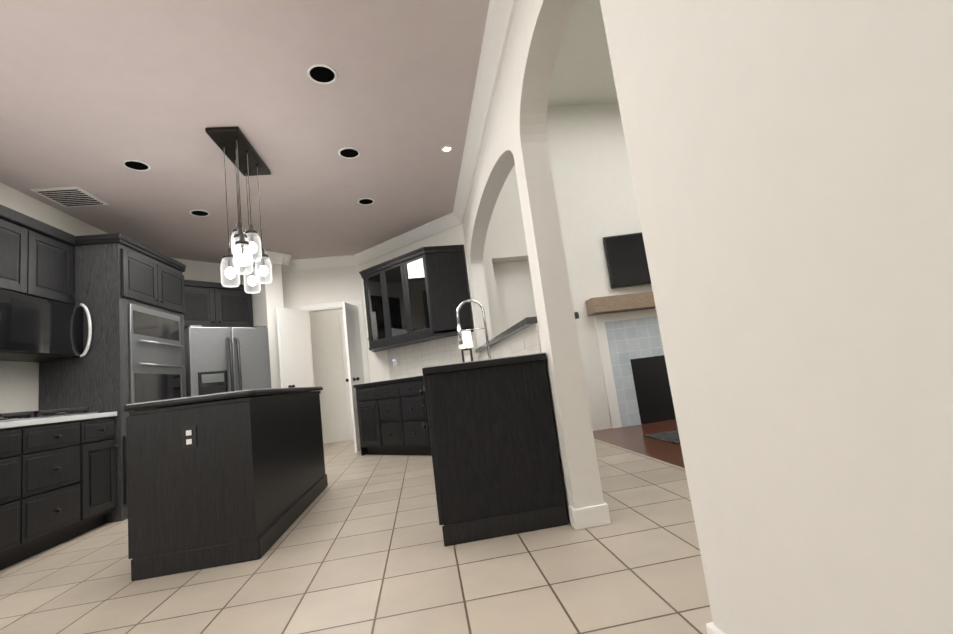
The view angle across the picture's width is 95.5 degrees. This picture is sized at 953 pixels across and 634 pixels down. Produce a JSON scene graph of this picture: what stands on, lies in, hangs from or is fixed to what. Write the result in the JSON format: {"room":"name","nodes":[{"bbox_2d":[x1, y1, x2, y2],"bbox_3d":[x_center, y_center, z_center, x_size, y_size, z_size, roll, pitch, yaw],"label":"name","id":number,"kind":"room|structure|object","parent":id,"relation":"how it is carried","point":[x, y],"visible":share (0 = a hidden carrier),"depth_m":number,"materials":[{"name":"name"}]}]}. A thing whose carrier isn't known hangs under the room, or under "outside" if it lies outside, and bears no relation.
{"room":"kitchen","nodes":[
{"label":"kitchen","id":0,"kind":"room"},
{"bbox_2d":[0,183,107,418],"bbox_3d":[-3.759,0.220,2.728,0.150,2.900,10.500,-6,-8,-8],"label":"wall","id":1,"kind":"structure","parent":0,"point":[19,386],"depth_m":3.68,"materials":[{"name":"paint"}]},
{"bbox_2d":[0,204,74,304],"bbox_3d":[-3.589,-0.297,2.938,0.342,1.130,1.878,-6,-8,-8],"label":"upper cabinet","id":2,"kind":"object","parent":1,"relation":"attached to","point":[37,258],"visible":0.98,"depth_m":3.48,"materials":[{"name":"black wood"}]},
{"bbox_2d":[0,289,91,361],"bbox_3d":[-3.553,0.062,3.332,0.445,0.482,0.990,-6,-8,-8],"label":"over-the-range microwave","id":3,"kind":"object","parent":2,"relation":"attached to","point":[34,329],"visible":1,"depth_m":3.41,"materials":[{"name":"black plastic"}]},
{"bbox_2d":[172,258,283,387],"bbox_3d":[-3.364,0.608,5.967,1.430,2.900,0.760,-6,-8,-8],"label":"wall","id":4,"kind":"structure","parent":0,"point":[267,300],"depth_m":6.07,"materials":[{"name":"white paint"}]},
{"bbox_2d":[184,280,253,328],"bbox_3d":[-3.638,-0.138,5.911,0.943,0.620,0.943,-6,-8,-8],"label":"upper cabinet","id":5,"kind":"object","parent":4,"relation":"attached to","point":[212,304],"visible":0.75,"depth_m":5.83,"materials":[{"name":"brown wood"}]},
{"bbox_2d":[0,0,489,264],"bbox_3d":[-1.918,-1.485,3.108,4.340,0.100,10.700,-6,-8,-8],"label":"ceiling","id":6,"kind":"structure","parent":0,"point":[94,94],"depth_m":3.10,"materials":[{"name":"paint"}]},
{"bbox_2d":[31,186,108,207],"bbox_3d":[-3.693,-1.089,3.952,0.370,0.016,0.380,-6,-8,-8],"label":"ceiling vent","id":7,"kind":"object","parent":6,"relation":"in","point":[77,196],"visible":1,"depth_m":3.92,"materials":[{"name":"white metal"}]},
{"bbox_2d":[122,159,150,170],"bbox_3d":[-2.807,-1.255,3.573,0.188,0.008,0.187,-6,-8,-8],"label":"recessed light","id":8,"kind":"object","parent":6,"relation":"in","point":[136,165],"depth_m":3.58,"materials":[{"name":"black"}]},
{"bbox_2d":[189,209,209,216],"bbox_3d":[-2.930,-1.103,4.585,0.181,0.008,0.195,-6,-8,-8],"label":"recessed light","id":9,"kind":"object","parent":6,"relation":"in","point":[200,213],"depth_m":4.59,"materials":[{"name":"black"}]},
{"bbox_2d":[205,126,271,293],"bbox_3d":[-1.873,-0.791,3.503,0.256,1.169,0.710,-6,-8,-8],"label":"pendant light","id":10,"kind":"object","parent":6,"relation":"hanging from","point":[234,145],"visible":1,"depth_m":3.42,"materials":[{"name":"clear glass"}]},
{"bbox_2d":[307,64,336,83],"bbox_3d":[-1.005,-1.584,2.820,0.183,0.008,0.179,-6,-8,-8],"label":"recessed light","id":11,"kind":"object","parent":6,"relation":"in","point":[321,73],"depth_m":2.82,"materials":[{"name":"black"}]},
{"bbox_2d":[338,147,359,158],"bbox_3d":[-1.115,-1.438,3.792,0.181,0.008,0.189,-6,-8,-8],"label":"recessed light","id":12,"kind":"object","parent":6,"relation":"in","point":[346,152],"depth_m":3.79,"materials":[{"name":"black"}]},
{"bbox_2d":[357,198,373,204],"bbox_3d":[-1.231,-1.286,4.812,0.173,0.008,0.176,-6,-8,-8],"label":"recessed light","id":13,"kind":"object","parent":6,"relation":"in","point":[363,201],"depth_m":4.81,"materials":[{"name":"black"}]},
{"bbox_2d":[441,146,451,151],"bbox_3d":[-0.272,-1.526,3.927,0.092,0.008,0.091,-6,-8,-8],"label":"recessed light","id":14,"kind":"object","parent":6,"relation":"in","point":[446,148],"depth_m":3.93,"materials":[{"name":"white"}]},
{"bbox_2d":[282,265,369,386],"bbox_3d":[-2.834,0.610,6.472,2.610,2.900,0.145,-6,-8,-8],"label":"wall","id":15,"kind":"structure","parent":0,"point":[319,289],"depth_m":6.62,"materials":[{"name":"paint"}]},
{"bbox_2d":[276,307,312,391],"bbox_3d":[-2.535,0.921,6.088,0.304,2.088,0.584,-6,-8,-8],"label":"door","id":16,"kind":"structure","parent":15,"relation":"in","point":[294,349],"depth_m":6.11,"materials":[{"name":"white wood"}]},
{"bbox_2d":[342,302,363,452],"bbox_3d":[-1.765,0.846,6.249,0.209,2.088,0.469,-6,-8,-8],"label":"door","id":17,"kind":"structure","parent":15,"relation":"in","point":[353,346],"depth_m":6.16,"materials":[{"name":"white wood"}]},
{"bbox_2d":[309,309,353,443],"bbox_3d":[-1.642,0.581,7.369,5.210,2.900,1.330,-6,-8,-8],"label":"wall","id":18,"kind":"structure","parent":0,"point":[329,357],"depth_m":7.74,"materials":[{"name":"paint"}]},
{"bbox_2d":[0,439,712,633],"bbox_3d":[-1.095,1.407,2.773,5.260,0.080,10.700,-6,-8,-8],"label":"floor","id":19,"kind":"structure","parent":0,"point":[357,547],"depth_m":2.00,"materials":[{"name":"beige tile"}]},
{"bbox_2d":[0,407,117,570],"bbox_3d":[-3.256,1.138,2.770,0.649,0.981,1.863,-6,-8,-8],"label":"base cabinet","id":20,"kind":"object","parent":19,"relation":"on","point":[58,477],"depth_m":3.09,"materials":[{"name":"black wood"}]},
{"bbox_2d":[39,233,186,522],"bbox_3d":[-3.495,0.588,4.302,0.712,2.530,1.125,-6,-8,-8],"label":"tall cabinet","id":21,"kind":"object","parent":19,"relation":"on","point":[130,294],"visible":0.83,"depth_m":3.94,"materials":[{"name":"black wood"}]},
{"bbox_2d":[124,386,327,580],"bbox_3d":[-1.667,1.028,3.208,0.717,0.921,1.750,-6,-8,-8],"label":"kitchen island","id":22,"kind":"object","parent":19,"relation":"on","point":[222,479],"visible":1,"depth_m":2.40,"materials":[{"name":"black wood"}]},
{"bbox_2d":[184,325,271,396],"bbox_3d":[-3.200,1.065,5.434,1.168,1.820,1.168,-6,-8,-8],"label":"fridge","id":23,"kind":"object","parent":19,"relation":"on","point":[223,359],"visible":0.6,"depth_m":5.20,"materials":[{"name":"silver metal"}]},
{"bbox_2d":[353,352,567,546],"bbox_3d":[-0.595,1.032,4.231,1.610,0.920,4.052,-6,-8,-8],"label":"base cabinet","id":24,"kind":"object","parent":19,"relation":"on","point":[482,433],"depth_m":2.33,"materials":[{"name":"black wood"}]},
{"bbox_2d":[459,331,472,361],"bbox_3d":[-0.116,0.388,5.032,0.170,0.439,0.170,-6,-8,-8],"label":"light","id":25,"kind":"object","parent":24,"relation":"on","point":[467,339],"visible":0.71,"depth_m":4.98,"materials":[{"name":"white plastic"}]},
{"bbox_2d":[456,299,490,358],"bbox_3d":[-0.027,0.142,4.037,0.296,0.636,0.101,-6,-8,-8],"label":"faucet","id":26,"kind":"object","parent":24,"relation":"on","point":[459,331],"visible":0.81,"depth_m":4.06,"materials":[{"name":"silver metal"}]},
{"bbox_2d":[392,359,396,365],"bbox_3d":[-1.159,0.650,6.149,0.064,0.100,0.064,-6,-8,-8],"label":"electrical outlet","id":27,"kind":"object","parent":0,"point":[394,361],"visible":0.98,"depth_m":6.13,"materials":[{"name":"white plastic"}]},
{"bbox_2d":[360,223,478,381],"bbox_3d":[-0.785,0.291,6.019,1.610,2.900,1.612,-6,-8,-8],"label":"wall","id":28,"kind":"structure","parent":0,"point":[427,353],"depth_m":5.92,"materials":[{"name":"paint"}]},
{"bbox_2d":[232,0,516,272],"bbox_3d":[-1.641,-1.474,2.546,3.672,0.140,9.134,-6,-8,-8],"label":"crown molding","id":29,"kind":"structure","parent":28,"relation":"attached to","point":[500,15],"depth_m":3.94,"materials":[{"name":"white paint"}]},
{"bbox_2d":[359,245,473,351],"bbox_3d":[-0.868,-0.194,5.948,1.416,1.115,1.416,-6,-8,-8],"label":"upper cabinet","id":30,"kind":"object","parent":28,"relation":"attached to","point":[419,295],"visible":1,"depth_m":5.47,"materials":[{"name":"grey wood"}]},
{"bbox_2d":[415,357,418,365],"label":"outlet plates","id":31,"kind":"object","parent":28,"relation":"attached to","point":[416,358],"depth_m":5.90,"materials":[{"name":"grey plastic"}]},
{"bbox_2d":[445,351,450,360],"label":"outlet plates","id":32,"kind":"object","parent":28,"relation":"attached to","point":[448,358],"depth_m":5.55,"materials":[{"name":"grey plastic"}]},
{"bbox_2d":[483,103,675,430],"bbox_3d":[2.331,-0.847,5.762,4.620,4.300,0.520,-6,-8,-8],"label":"wall","id":33,"kind":"structure","parent":0,"point":[627,383],"depth_m":5.58,"materials":[{"name":"white paint"}]},
{"bbox_2d":[603,232,650,288],"bbox_3d":[2.262,-0.771,5.584,1.152,0.680,0.230,-6,-8,-8],"label":"wall-mounted tv","id":34,"kind":"object","parent":33,"relation":"attached to","point":[626,260],"visible":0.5,"depth_m":5.56,"materials":[{"name":"black plastic"}]},
{"bbox_2d":[548,0,617,105],"bbox_3d":[2.520,-3.551,2.484,4.670,0.100,7.800,-6,-8,-8],"label":"ceiling","id":35,"kind":"structure","parent":0,"point":[583,73],"depth_m":5.12,"materials":[{"name":"white paint"}]},
{"bbox_2d":[593,419,684,467],"bbox_3d":[3.516,0.717,1.963,3.750,0.080,7.800,-6,-8,-8],"label":"floor","id":36,"kind":"structure","parent":0,"point":[632,438],"depth_m":4.38,"materials":[{"name":"brown wood"}]},
{"bbox_2d":[643,430,680,444],"bbox_3d":[3.466,0.711,2.213,2.880,0.012,5.100,-6,-8,-8],"label":"rug","id":37,"kind":"object","parent":36,"relation":"on","point":[671,437],"visible":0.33,"depth_m":4.30,"materials":[{"name":"grey fabric"}]},
{"bbox_2d":[463,0,952,633],"bbox_3d":[0.425,-1.131,1.889,0.330,4.300,7.450,-6,-8,-8],"label":"wall","id":38,"kind":"structure","parent":0,"point":[791,166],"depth_m":0.84,"materials":[{"name":"white paint"}]},
{"bbox_2d":[506,345,509,353],"label":"outlet plates","id":39,"kind":"object","parent":38,"relation":"attached to","point":[508,346],"depth_m":3.40,"materials":[{"name":"grey plastic"}]},
{"bbox_2d":[519,338,525,349],"label":"outlet plates","id":40,"kind":"object","parent":38,"relation":"attached to","point":[522,346],"depth_m":2.91,"materials":[{"name":"grey plastic"}]}
]}

